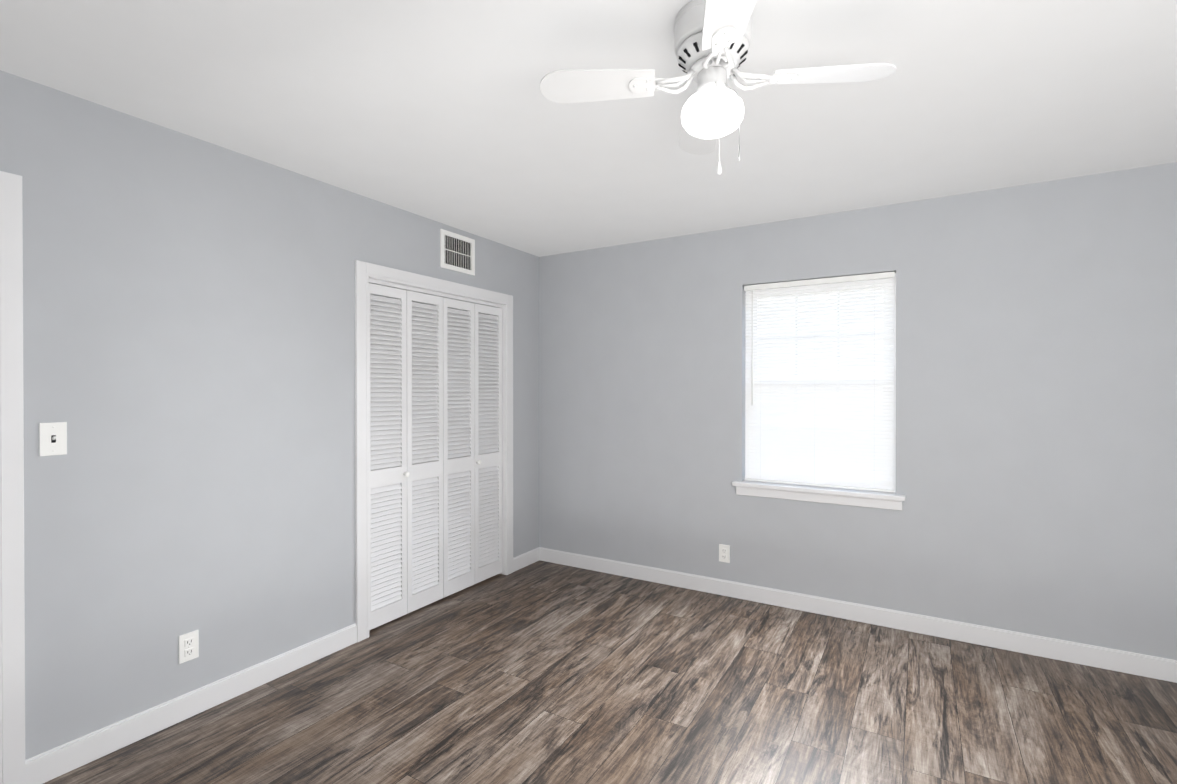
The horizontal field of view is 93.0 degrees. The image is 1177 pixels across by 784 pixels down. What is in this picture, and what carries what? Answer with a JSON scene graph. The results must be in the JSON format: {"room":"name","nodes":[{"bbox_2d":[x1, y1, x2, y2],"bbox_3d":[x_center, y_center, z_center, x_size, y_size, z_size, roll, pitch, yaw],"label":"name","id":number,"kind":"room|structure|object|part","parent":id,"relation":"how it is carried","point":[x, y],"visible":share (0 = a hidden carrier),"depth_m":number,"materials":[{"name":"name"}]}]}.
{"room":"empty bedroom","nodes":[
{"label":"empty bedroom","id":0,"kind":"room"},
{"bbox_2d":[0,70,538,759],"bbox_3d":[-1.531,0.142,2.728,0.140,2.440,4.480,0,0,31],"label":"wall","id":1,"kind":"structure","parent":0,"point":[190,340],"depth_m":2.33,"materials":[{"name":"grey paint"}]},
{"bbox_2d":[0,171,24,783],"bbox_3d":[-2.227,0.318,1.541,0.158,2.100,0.930,0,0,31],"label":"door frame","id":2,"kind":"structure","parent":1,"relation":"attached to","point":[12,682],"depth_m":1.87,"materials":[{"name":"white wood"}]},
{"bbox_2d":[39,422,66,455],"bbox_3d":[-1.888,0.166,1.971,0.021,0.116,0.072,0,0,31],"label":"light switch","id":3,"kind":"object","parent":1,"relation":"attached to","point":[53,438],"visible":1,"depth_m":1.97,"materials":[{"name":"white plastic"}]},
{"bbox_2d":[179,630,198,663],"bbox_3d":[-1.677,1.069,2.342,0.010,0.116,0.072,0,0,31],"label":"electrical outlet","id":4,"kind":"object","parent":1,"relation":"attached to","point":[188,646],"visible":1,"depth_m":2.34,"materials":[{"name":"white plastic"}]},
{"bbox_2d":[25,623,356,783],"bbox_3d":[-1.597,1.312,2.473,0.014,0.103,1.307,0,0,31],"label":"baseboard","id":5,"kind":"structure","parent":1,"relation":"attached to","point":[67,757],"depth_m":2.29,"materials":[{"name":"white wood"}]},
{"bbox_2d":[355,260,512,641],"bbox_3d":[-0.977,0.320,3.644,0.158,2.075,1.350,0,0,31],"label":"trim","id":6,"kind":"structure","parent":1,"relation":"attached to","point":[366,273],"depth_m":3.12,"materials":[{"name":"white wood"}]},
{"bbox_2d":[369,283,501,629],"bbox_3d":[-0.940,0.363,3.623,0.062,1.954,1.188,0,0,31],"label":"closet doors","id":7,"kind":"structure","parent":1,"relation":"in","point":[435,453],"depth_m":3.54,"materials":[{"name":"white wood"}]},
{"bbox_2d":[440,229,474,275],"bbox_3d":[-0.863,-0.920,3.696,0.014,0.245,0.312,0,0,31],"label":"air vent","id":8,"kind":"object","parent":1,"relation":"in","point":[457,252],"visible":1,"depth_m":3.68,"materials":[{"name":"white metal"}]},
{"bbox_2d":[513,547,540,571],"bbox_3d":[-0.490,1.302,4.335,0.014,0.103,0.325,0,0,31],"label":"baseboard","id":9,"kind":"structure","parent":1,"relation":"attached to","point":[523,560],"depth_m":4.33,"materials":[{"name":"white wood"}]},
{"bbox_2d":[0,0,1176,256],"bbox_3d":[0.355,-1.102,1.600,4.530,0.060,4.480,0,0,31],"label":"ceiling","id":10,"kind":"structure","parent":0,"point":[446,112],"depth_m":2.05,"materials":[{"name":"white paint"}]},
{"bbox_2d":[540,0,895,174],"bbox_3d":[0.355,-0.831,1.601,0.744,0.482,0.744,0,0,-40],"label":"fan","id":11,"kind":"object","parent":10,"relation":"hanging from","point":[712,40],"visible":1,"depth_m":1.56,"materials":[{"name":"white plastic"}]},
{"bbox_3d":[0.355,-0.800,1.601,0.178,0.115,0.178,0,0,31],"label":"globe","id":12,"kind":"part","parent":11,"relation":"part of"},
{"bbox_2d":[43,560,1176,783],"bbox_3d":[0.355,1.398,1.613,4.530,0.060,4.480,0,0,31],"label":"floor","id":13,"kind":"structure","parent":0,"point":[541,672],"depth_m":2.41,"materials":[{"name":"brown wood"}]},
{"bbox_2d":[539,162,1176,659],"bbox_3d":[1.525,0.139,3.436,4.390,2.440,0.140,0,0,31],"label":"wall","id":14,"kind":"structure","parent":0,"point":[1037,404],"depth_m":3.10,"materials":[{"name":"grey paint"}]},
{"bbox_2d":[719,544,729,562],"bbox_3d":[0.905,1.077,3.721,0.072,0.116,0.010,0,0,31],"label":"electrical outlet","id":15,"kind":"object","parent":14,"relation":"attached to","point":[724,553],"visible":1,"depth_m":3.72,"materials":[{"name":"white plastic"}]},
{"bbox_2d":[732,480,905,510],"bbox_3d":[1.395,0.632,3.453,0.985,0.087,0.137,0,0,31],"label":"sill","id":16,"kind":"structure","parent":14,"relation":"attached to","point":[861,498],"depth_m":3.40,"materials":[{"name":"white wood"}]},
{"bbox_2d":[746,273,895,491],"bbox_3d":[1.443,-0.057,3.529,0.881,1.286,0.050,0,0,31],"label":"window","id":17,"kind":"structure","parent":14,"relation":"in","point":[894,344],"depth_m":3.39,"materials":[{"name":"white plastic"}]},
{"bbox_2d":[744,272,894,491],"bbox_3d":[1.405,-0.058,3.466,0.869,1.280,0.056,0,0,31],"label":"window blinds","id":18,"kind":"object","parent":17,"relation":"attached to","point":[814,458],"visible":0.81,"depth_m":3.45,"materials":[{"name":"white plastic"}]},
{"bbox_2d":[541,547,1176,682],"bbox_3d":[1.425,1.307,3.410,4.250,0.103,0.016,0,0,31],"label":"baseboard","id":19,"kind":"structure","parent":14,"relation":"attached to","point":[1160,668],"depth_m":3.19,"materials":[{"name":"white wood"}]}
]}

